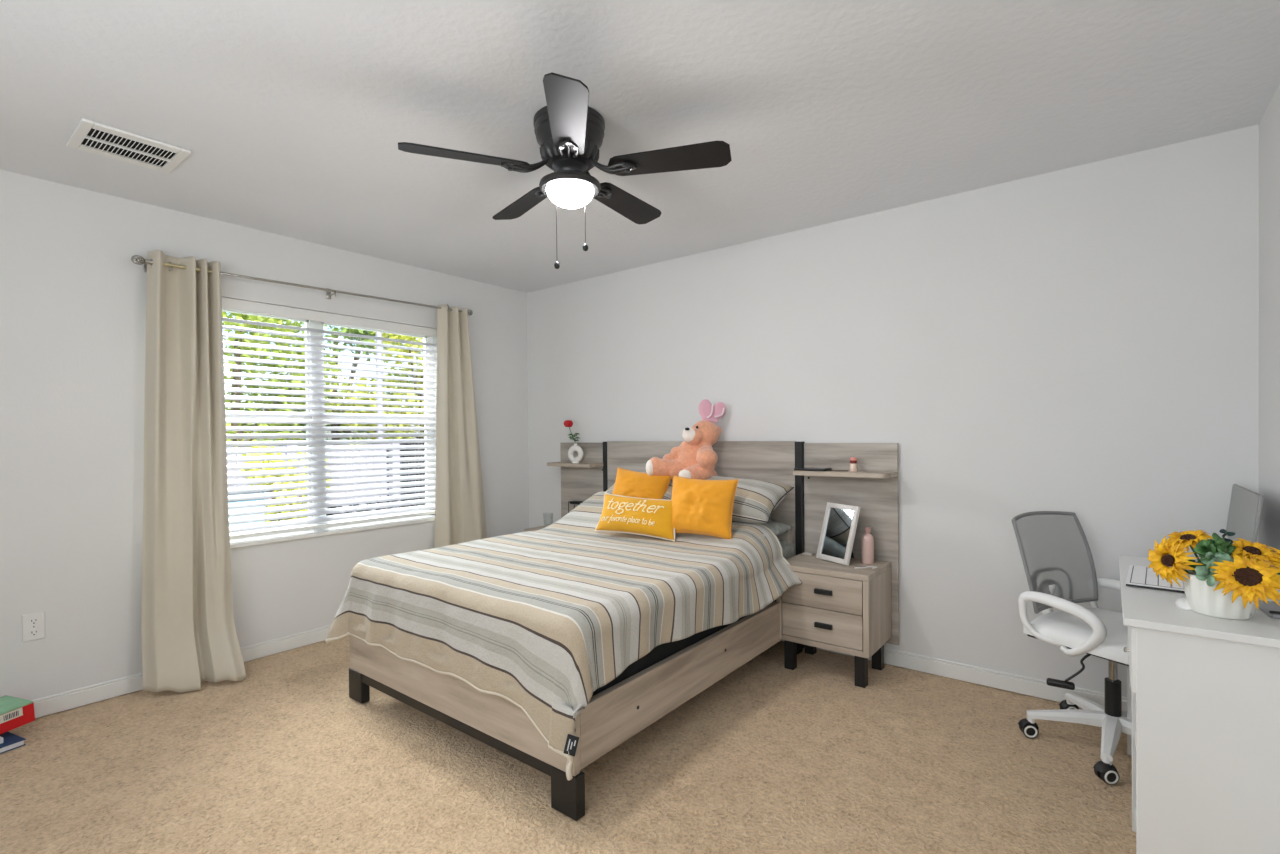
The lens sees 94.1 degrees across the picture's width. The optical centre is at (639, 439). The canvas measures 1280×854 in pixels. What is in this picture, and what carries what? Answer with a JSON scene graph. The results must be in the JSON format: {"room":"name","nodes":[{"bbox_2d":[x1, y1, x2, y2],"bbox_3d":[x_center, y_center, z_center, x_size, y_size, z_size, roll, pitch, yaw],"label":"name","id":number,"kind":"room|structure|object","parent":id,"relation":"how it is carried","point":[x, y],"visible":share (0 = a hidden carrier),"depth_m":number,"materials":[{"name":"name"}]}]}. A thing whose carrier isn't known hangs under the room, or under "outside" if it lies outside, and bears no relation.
{"room":"bedroom","nodes":[
{"label":"bedroom","id":0,"kind":"room"},
{"bbox_2d":[0,170,528,699],"bbox_3d":[-2.440,0.028,3.176,0.140,2.440,4.700,0,1,38],"label":"wall","id":1,"kind":"structure","parent":0,"point":[73,295],"depth_m":2.91,"materials":[{"name":"paint"}]},
{"bbox_2d":[22,611,44,641],"bbox_3d":[-2.730,0.842,2.683,0.009,0.122,0.072,0,1,38],"label":"wall outlet","id":2,"kind":"object","parent":1,"relation":"attached to","point":[33,624],"visible":1,"depth_m":2.68,"materials":[{"name":"white plastic"}]},
{"bbox_2d":[28,617,38,624],"bbox_3d":[-2.729,0.816,2.681,0.006,0.034,0.034,0,1,38],"label":"socket","id":3,"kind":"object","parent":2,"relation":"attached to","point":[31,620],"depth_m":2.68,"materials":[{"name":"white plastic"}]},
{"bbox_2d":[29,629,38,636],"bbox_3d":[-2.728,0.868,2.682,0.006,0.034,0.034,0,1,38],"label":"socket","id":4,"kind":"object","parent":2,"relation":"attached to","point":[32,632],"depth_m":2.68,"materials":[{"name":"white plastic"}]},
{"bbox_2d":[31,625,330,717],"bbox_3d":[-2.368,1.205,3.140,0.013,0.085,4.700,0,1,38],"label":"baseboard","id":5,"kind":"structure","parent":1,"relation":"attached to","point":[67,700],"depth_m":2.92,"materials":[{"name":"paint"}]},
{"bbox_2d":[131,255,472,315],"bbox_3d":[-1.883,-0.907,3.682,0.112,0.101,1.972,0,1,38],"label":"curtain rod","id":6,"kind":"object","parent":1,"relation":"attached to","point":[140,260],"visible":0.91,"depth_m":3.42,"materials":[{"name":"silver metal"}]},
{"bbox_2d":[141,250,245,692],"bbox_3d":[-2.260,0.153,2.996,0.279,2.179,0.382,0,1,38],"label":"curtain","id":7,"kind":"object","parent":6,"relation":"hanging from","point":[190,639],"visible":1,"depth_m":3.04,"materials":[{"name":"beige fabric"}]},
{"bbox_2d":[434,304,486,547],"bbox_3d":[-1.282,0.128,4.364,0.500,2.181,0.113,-1,1,-44],"label":"curtain","id":8,"kind":"object","parent":6,"relation":"hanging from","point":[459,494],"visible":0.78,"depth_m":4.33,"materials":[{"name":"beige fabric"}]},
{"bbox_2d":[222,308,434,548],"bbox_3d":[-1.984,-0.101,3.740,0.162,1.383,1.615,0,1,38],"label":"window","id":9,"kind":"structure","parent":1,"relation":"in","point":[250,541],"depth_m":3.75,"materials":[{"name":"paint"}]},
{"bbox_2d":[222,297,436,539],"bbox_3d":[-1.967,-0.121,3.727,0.064,1.338,1.599,0,1,38],"label":"window blind","id":10,"kind":"object","parent":9,"relation":"attached to","point":[227,303],"visible":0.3,"depth_m":3.71,"materials":[{"name":"paint"}]},
{"bbox_2d":[0,635,1135,853],"bbox_3d":[-0.691,1.247,1.824,4.577,0.007,5.000,0,1,38],"label":"floor","id":11,"kind":"structure","parent":0,"point":[769,757],"depth_m":2.18,"materials":[{"name":"beige carpet"}]},
{"bbox_2d":[0,732,25,753],"bbox_3d":[-2.698,1.234,2.338,0.217,0.050,0.347,0,1,24],"label":"book","id":12,"kind":"object","parent":11,"relation":"on","point":[9,741],"visible":0.86,"depth_m":2.43,"materials":[{"name":"blue paper"}]},
{"bbox_2d":[0,695,34,733],"bbox_3d":[-2.720,1.164,2.377,0.191,0.108,0.391,0,1,18],"label":"game box","id":13,"kind":"object","parent":12,"relation":"on","point":[15,712],"visible":1,"depth_m":2.49,"materials":[{"name":"red cardboard"}]},
{"bbox_2d":[3,711,18,720],"bbox_3d":[-2.612,1.142,2.402,0.001,0.021,0.164,0,4,18],"label":"print","id":14,"kind":"object","parent":13,"relation":"attached to","point":[13,714],"depth_m":2.45},
{"bbox_2d":[524,525,548,531],"bbox_3d":[-0.551,0.937,4.397,0.480,0.560,0.401,0,1,38],"label":"nightstand","id":15,"kind":"object","parent":11,"relation":"on","point":[539,527],"visible":0.02,"depth_m":4.42,"materials":[{"name":"brown wood"}]},
{"bbox_2d":[568,501,582,512],"bbox_3d":[-0.479,0.561,4.519,0.121,0.188,0.066,0,1,38],"label":"wire stand","id":16,"kind":"object","parent":15,"relation":"on","point":[571,502],"visible":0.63,"depth_m":4.51,"materials":[{"name":"black metal"}]},
{"bbox_2d":[349,441,898,820],"bbox_3d":[-0.222,0.624,3.175,2.528,1.203,1.955,0,1,38],"label":"bed","id":17,"kind":"object","parent":11,"relation":"on","point":[612,716],"visible":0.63,"depth_m":2.83,"materials":[{"name":"brown wood"}]},
{"bbox_2d":[547,462,602,467],"bbox_3d":[-0.494,0.187,4.489,0.480,0.024,0.175,0,1,38],"label":"shelf","id":18,"kind":"object","parent":17,"relation":"attached to","point":[563,464],"depth_m":4.42,"materials":[{"name":"brown wood"}]},
{"bbox_2d":[568,443,582,462],"bbox_3d":[-0.484,0.103,4.477,0.122,0.148,0.054,0,1,29],"label":"vase","id":19,"kind":"object","parent":17,"relation":"on","point":[575,447],"visible":0.98,"depth_m":4.46,"materials":[{"name":"white ceramic"}]},
{"bbox_2d":[564,420,578,443],"bbox_3d":[-0.511,-0.050,4.494,0.133,0.194,0.099,0,1,38],"label":"rose","id":20,"kind":"object","parent":19,"relation":"on","point":[567,423],"visible":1,"depth_m":4.48,"materials":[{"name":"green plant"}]},
{"bbox_2d":[592,600,775,695],"bbox_3d":[-0.206,0.895,3.160,1.420,0.278,1.850,0,1,38],"label":"box spring","id":21,"kind":"object","parent":17,"relation":"on","point":[659,653],"visible":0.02,"depth_m":2.37,"materials":[{"name":"black fabric"}]},
{"bbox_2d":[779,540,793,558],"bbox_3d":[-0.207,0.672,3.160,1.400,0.163,1.835,0,1,38],"label":"mattress","id":22,"kind":"object","parent":21,"relation":"on","point":[787,548],"visible":0.1,"depth_m":3.37,"materials":[{"name":"grey fabric"}]},
{"bbox_2d":[325,492,802,779],"bbox_3d":[-0.332,0.712,2.968,1.734,0.717,1.676,0,1,38],"label":"quilt","id":23,"kind":"object","parent":22,"relation":"on","point":[539,621],"visible":0.89,"depth_m":2.44,"materials":[{"name":"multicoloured fabric"}]},
{"bbox_2d":[567,739,575,750],"bbox_3d":[-0.217,0.966,1.883,0.031,0.038,0.001,0,1,8],"label":"print","id":24,"kind":"object","parent":23,"relation":"attached to","point":[571,743],"depth_m":1.88},
{"bbox_2d":[595,493,674,541],"bbox_3d":[-0.012,0.429,3.349,0.525,0.233,0.154,0,1,31],"label":"throw cushion","id":25,"kind":"object","parent":23,"relation":"on","point":[620,514],"visible":0.97,"depth_m":3.29,"materials":[{"name":"yellow fabric"}]},
{"bbox_2d":[612,467,671,498],"bbox_3d":[-0.003,0.316,3.652,0.384,0.285,0.163,0,1,23],"label":"throw cushion","id":26,"kind":"object","parent":23,"relation":"on","point":[629,483],"visible":0.7,"depth_m":3.61,"materials":[{"name":"yellow fabric"}]},
{"bbox_2d":[671,475,738,538],"bbox_3d":[0.331,0.362,3.227,0.378,0.323,0.192,0,1,30],"label":"throw cushion","id":27,"kind":"object","parent":23,"relation":"on","point":[699,506],"visible":0.99,"depth_m":3.16,"materials":[{"name":"yellow fabric"}]},
{"bbox_2d":[732,520,792,538],"bbox_3d":[0.517,0.511,3.444,0.620,0.145,0.360,0,1,38],"label":"sleeping pillow","id":28,"kind":"object","parent":22,"relation":"on","point":[777,528],"visible":0.09,"depth_m":3.31,"materials":[{"name":"grey fabric"}]},
{"bbox_2d":[705,476,793,522],"bbox_3d":[0.518,0.338,3.445,0.640,0.242,0.353,0,1,35],"label":"striped sham","id":29,"kind":"object","parent":28,"relation":"on","point":[755,501],"visible":0.44,"depth_m":3.27,"materials":[{"name":"beige fabric"}]},
{"bbox_2d":[646,399,725,479],"bbox_3d":[0.286,0.013,3.635,0.504,0.523,0.310,-1,1,0],"label":"plush bear","id":30,"kind":"object","parent":29,"relation":"on","point":[695,457],"visible":0.88,"depth_m":3.62},
{"bbox_3d":[-0.096,0.510,3.925,0.620,0.138,0.360,0,3,38],"label":"sleeping pillow","id":31,"kind":"object","parent":22,"relation":"on","visible":0},
{"bbox_2d":[606,471,672,499],"bbox_3d":[0.040,0.327,3.850,0.672,0.244,0.342,0,1,41],"label":"striped sham","id":32,"kind":"object","parent":31,"relation":"on","point":[667,496],"visible":0.08,"depth_m":3.62,"materials":[{"name":"beige fabric"}]},
{"bbox_2d":[794,467,847,470],"bbox_3d":[1.006,0.165,3.301,0.277,0.014,0.110,0,1,38],"label":"tablet","id":33,"kind":"object","parent":17,"relation":"on","point":[799,468],"visible":0.99,"depth_m":3.28,"materials":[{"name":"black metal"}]},
{"bbox_2d":[793,470,897,477],"bbox_3d":[1.106,0.184,3.233,0.508,0.024,0.175,0,1,38],"label":"shelf","id":34,"kind":"object","parent":17,"relation":"attached to","point":[860,473],"depth_m":3.17,"materials":[{"name":"brown wood"}]},
{"bbox_2d":[850,457,856,471],"bbox_3d":[1.147,0.133,3.203,0.037,0.076,0.037,0,1,38],"label":"bottle","id":35,"kind":"object","parent":17,"relation":"on","point":[853,460],"visible":1,"depth_m":3.19,"materials":[{"name":"pink glass"}]},
{"bbox_2d":[776,552,891,687],"bbox_3d":[1.026,0.933,3.159,0.480,0.560,0.401,0,1,38],"label":"nightstand","id":36,"kind":"object","parent":11,"relation":"on","point":[837,607],"visible":0.92,"depth_m":3.01,"materials":[{"name":"brown wood"}]},
{"bbox_2d":[816,502,860,565],"bbox_3d":[1.077,0.500,3.202,0.141,0.304,0.225,-1,1,-26],"label":"framed picture","id":37,"kind":"object","parent":36,"relation":"on","point":[840,521],"visible":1,"depth_m":3.18,"materials":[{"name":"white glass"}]},
{"bbox_2d":[855,566,876,568],"bbox_3d":[1.149,0.650,3.030,0.116,0.006,0.041,0,1,9],"label":"charging cable","id":38,"kind":"object","parent":36,"relation":"on","point":[874,567],"visible":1,"depth_m":3.02,"materials":[{"name":"white plastic"}]},
{"bbox_2d":[861,527,873,563],"bbox_3d":[1.203,0.556,3.148,0.062,0.190,0.062,0,1,38],"label":"lotion bottle","id":39,"kind":"object","parent":36,"relation":"on","point":[867,541],"visible":1,"depth_m":3.12,"materials":[{"name":"pink plastic"}]},
{"bbox_2d":[1011,511,1131,784],"bbox_3d":[1.855,0.765,2.327,0.604,0.896,0.626,-1,1,-25],"label":"office chair","id":40,"kind":"object","parent":11,"relation":"on","point":[1056,555],"visible":0.79,"depth_m":2.40,"materials":[{"name":"white plastic"}]},
{"bbox_2d":[1118,555,1279,853],"bbox_3d":[1.735,0.839,1.817,0.420,0.762,0.985,0,1,38],"label":"desk","id":41,"kind":"object","parent":11,"relation":"on","point":[1203,691],"visible":0.93,"depth_m":1.48,"materials":[{"name":"white laminate"}]},
{"bbox_2d":[1125,565,1184,592],"bbox_3d":[1.703,0.451,1.926,0.197,0.008,0.332,0,1,41],"label":"keyboard","id":42,"kind":"object","parent":41,"relation":"on","point":[1137,576],"visible":0.55,"depth_m":1.89,"materials":[{"name":"white plastic"}]},
{"bbox_2d":[1175,597,1192,610],"bbox_3d":[1.516,0.449,1.647,0.056,0.024,0.100,0,1,38],"label":"computer mouse","id":43,"kind":"object","parent":41,"relation":"on","point":[1181,602],"visible":0.53,"depth_m":1.63,"materials":[{"name":"white plastic"}]},
{"bbox_2d":[1182,570,1255,619],"bbox_3d":[1.542,0.410,1.582,0.153,0.103,0.154,0,1,38],"label":"flower pot","id":44,"kind":"object","parent":41,"relation":"on","point":[1201,597],"visible":0.56,"depth_m":1.55,"materials":[{"name":"white ceramic"}]},
{"bbox_2d":[1147,536,1203,586],"bbox_3d":[1.470,0.341,1.623,0.081,0.146,0.149,-1,1,-38],"label":"sunflower","id":45,"kind":"object","parent":44,"relation":"in","point":[1173,566],"visible":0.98,"depth_m":1.62,"materials":[{"name":"yellow plant"}]},
{"bbox_2d":[1166,530,1212,560],"bbox_3d":[1.553,0.333,1.675,0.132,0.159,0.132,0,1,38],"label":"sunflower","id":46,"kind":"object","parent":44,"relation":"in","point":[1186,537],"visible":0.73,"depth_m":1.67,"materials":[{"name":"yellow plant"}]},
{"bbox_2d":[1184,559,1200,571],"bbox_3d":[1.499,0.344,1.598,0.090,0.058,0.049,0,1,9],"label":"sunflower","id":47,"kind":"object","parent":44,"relation":"in","point":[1191,560],"visible":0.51,"depth_m":1.59,"materials":[{"name":"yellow plant"}]},
{"bbox_2d":[1193,539,1215,565],"bbox_3d":[1.516,0.318,1.585,0.070,0.108,0.083,0,1,38],"label":"eucalyptus sprig","id":48,"kind":"object","parent":44,"relation":"in","point":[1204,546],"visible":0.49,"depth_m":1.58,"materials":[{"name":"green plant"}]},
{"bbox_2d":[1195,560,1216,586],"bbox_3d":[1.492,0.344,1.550,0.118,0.062,0.057,-1,1,-34],"label":"eucalyptus sprig","id":49,"kind":"object","parent":44,"relation":"in","point":[1203,573],"visible":0.72,"depth_m":1.54,"materials":[{"name":"green plant"}]},
{"bbox_2d":[1201,552,1233,565],"bbox_3d":[1.515,0.332,1.558,0.074,0.082,0.076,0,1,38],"label":"eucalyptus sprig","id":50,"kind":"object","parent":44,"relation":"in","point":[1218,557],"visible":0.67,"depth_m":1.54,"materials":[{"name":"green plant"}]},
{"bbox_2d":[1211,533,1235,558],"bbox_3d":[1.534,0.308,1.572,0.061,0.127,0.085,0,1,38],"label":"eucalyptus sprig","id":51,"kind":"object","parent":44,"relation":"in","point":[1221,545],"visible":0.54,"depth_m":1.56,"materials":[{"name":"green plant"}]},
{"bbox_2d":[1219,529,1234,543],"bbox_3d":[1.549,0.305,1.583,0.044,0.133,0.043,0,1,38],"label":"eucalyptus sprig","id":52,"kind":"object","parent":44,"relation":"in","point":[1224,531],"visible":0.44,"depth_m":1.57,"materials":[{"name":"green plant"}]},
{"bbox_2d":[1209,553,1279,609],"bbox_3d":[1.521,0.355,1.491,0.108,0.123,0.144,-1,1,-27],"label":"sunflower","id":53,"kind":"object","parent":44,"relation":"in","point":[1250,579],"visible":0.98,"depth_m":1.48,"materials":[{"name":"yellow plant"}]},
{"bbox_2d":[1231,538,1275,566],"bbox_3d":[1.601,0.339,1.566,0.127,0.148,0.113,-1,1,-12],"label":"sunflower","id":54,"kind":"object","parent":44,"relation":"in","point":[1258,551],"visible":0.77,"depth_m":1.55,"materials":[{"name":"yellow plant"}]},
{"bbox_2d":[1268,546,1279,574],"bbox_3d":[1.619,0.345,1.528,0.190,0.138,0.090,0,1,13],"label":"sunflower","id":55,"kind":"object","parent":44,"relation":"in","point":[1277,554],"visible":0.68,"depth_m":1.52,"materials":[{"name":"yellow plant"}]},
{"bbox_2d":[1226,484,1263,542],"bbox_3d":[2.165,0.313,2.159,0.120,0.272,0.524,0,1,38],"label":"monitor","id":56,"kind":"object","parent":41,"relation":"on","point":[1245,508],"visible":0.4,"depth_m":2.10,"materials":[{"name":"grey plastic"}]},
{"bbox_2d":[1259,600,1279,617],"bbox_3d":[1.728,0.454,1.577,0.124,0.010,0.160,0,1,30],"label":"notebook","id":57,"kind":"object","parent":41,"relation":"on","point":[1271,606],"visible":0.56,"depth_m":1.60,"materials":[{"name":"grey paper"}]},
{"bbox_2d":[1269,611,1279,613],"bbox_3d":[1.668,0.446,1.525,0.081,0.007,0.007,0,1,28],"label":"pen","id":58,"kind":"object","parent":57,"relation":"on","point":[1272,612],"visible":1,"depth_m":1.54,"materials":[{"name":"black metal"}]},
{"bbox_2d":[0,0,1279,292],"bbox_3d":[-0.716,-1.256,1.799,4.577,0.120,5.000,0,1,38],"label":"ceiling","id":59,"kind":"structure","parent":0,"point":[292,116],"depth_m":2.12,"materials":[{"name":"white paint"}]},
{"bbox_2d":[66,118,190,173],"bbox_3d":[-2.072,-1.181,2.418,0.310,0.013,0.333,0,1,38],"label":"ceiling vent","id":60,"kind":"object","parent":59,"relation":"in","point":[90,136],"visible":1,"depth_m":2.40,"materials":[{"name":"metal"}]},
{"bbox_2d":[398,72,731,268],"bbox_3d":[-0.255,-0.918,2.290,1.158,0.575,1.142,0,1,38],"label":"ceiling fan","id":61,"kind":"object","parent":59,"relation":"hanging from","point":[569,133],"visible":1,"depth_m":2.17,"materials":[{"name":"grey metal"}]},
{"bbox_2d":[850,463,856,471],"bbox_3d":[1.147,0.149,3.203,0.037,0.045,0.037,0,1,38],"label":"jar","id":62,"kind":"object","parent":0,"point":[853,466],"depth_m":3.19,"materials":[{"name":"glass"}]},
{"bbox_2d":[527,124,1258,696],"bbox_3d":[0.791,-0.010,3.715,4.557,2.440,0.140,0,1,38],"label":"wall","id":63,"kind":"structure","parent":0,"point":[1083,340],"depth_m":2.92,"materials":[{"name":"paint"}]},
{"bbox_2d":[781,640,1126,710],"bbox_3d":[0.756,1.169,3.667,4.277,0.085,0.013,0,1,38],"label":"baseboard","id":64,"kind":"structure","parent":63,"relation":"attached to","point":[1020,684],"depth_m":2.92,"materials":[{"name":"paint"}]},
{"bbox_2d":[1259,83,1279,567],"bbox_3d":[1.034,0.020,0.448,0.140,2.440,4.700,0,1,38],"label":"wall","id":65,"kind":"structure","parent":0,"point":[1269,125],"depth_m":2.18,"materials":[{"name":"paint"}]},
{"label":"outside","id":66,"kind":"structure","parent":0,"visible":0},
{"bbox_3d":[-6.345,1.458,11.162,15.850,0.200,21.000,0,1,38],"label":"ground","id":67,"kind":"structure","parent":66,"visible":0},
{"bbox_2d":[228,491,270,526],"bbox_3d":[-3.992,0.942,5.860,0.560,0.890,0.480,0,1,38],"label":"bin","id":68,"kind":"object","parent":67,"relation":"on","point":[258,492],"visible":0.05,"depth_m":5.73,"materials":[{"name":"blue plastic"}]},
{"bbox_2d":[240,446,331,522],"bbox_3d":[-3.868,0.720,6.618,0.795,1.385,0.979,0,1,38],"label":"shrub","id":69,"kind":"object","parent":67,"relation":"on","point":[252,447],"visible":0.22,"depth_m":6.44,"materials":[{"name":"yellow plant"}]},
{"bbox_2d":[222,311,352,446],"bbox_3d":[-6.638,-0.873,9.772,2.383,4.612,3.736,0,1,38],"label":"tree","id":70,"kind":"object","parent":67,"relation":"on","point":[224,314],"visible":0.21,"depth_m":9.95,"materials":[{"name":"green plant"}]},
{"bbox_2d":[226,443,400,520],"bbox_3d":[-5.008,0.731,6.997,0.120,1.310,4.640,0,1,38],"label":"fence","id":71,"kind":"object","parent":67,"relation":"on","point":[389,444],"visible":0.02,"depth_m":8.22,"materials":[{"name":"white plastic"}]},
{"bbox_2d":[400,438,424,507],"bbox_3d":[-3.119,0.623,9.402,0.040,1.300,1.460,0,1,38],"label":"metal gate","id":72,"kind":"object","parent":71,"relation":"attached to","point":[403,438],"visible":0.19,"depth_m":8.98,"materials":[{"name":"white metal"}]},
{"bbox_2d":[240,322,417,446],"bbox_3d":[-6.060,-1.086,11.685,2.411,4.990,3.492,0,1,38],"label":"tree","id":73,"kind":"object","parent":67,"relation":"on","point":[345,330],"visible":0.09,"depth_m":11.52,"materials":[{"name":"green plant"}]},
{"bbox_2d":[272,496,425,521],"bbox_3d":[-3.967,1.070,7.355,0.585,0.608,6.509,0,1,38],"label":"hedge","id":74,"kind":"object","parent":67,"relation":"on","point":[379,496],"visible":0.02,"depth_m":7.84,"materials":[{"name":"green plant"}]},
{"bbox_2d":[325,331,424,444],"bbox_3d":[-4.312,-1.014,11.923,2.527,4.805,3.702,0,1,38],"label":"tree","id":75,"kind":"object","parent":67,"relation":"on","point":[401,337],"visible":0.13,"depth_m":11.10,"materials":[{"name":"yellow plant"}]},
{"bbox_2d":[376,332,382,438],"bbox_3d":[-4.190,-0.838,9.581,0.100,4.380,0.100,0,1,38],"label":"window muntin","id":76,"kind":"object","parent":67,"relation":"on","point":[378,334],"visible":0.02,"depth_m":9.54,"materials":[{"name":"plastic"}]},
{"bbox_2d":[386,443,425,508],"bbox_3d":[-3.494,0.667,9.872,0.030,1.350,1.915,0,1,38],"label":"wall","id":77,"kind":"structure","parent":67,"relation":"on","point":[401,443],"depth_m":9.59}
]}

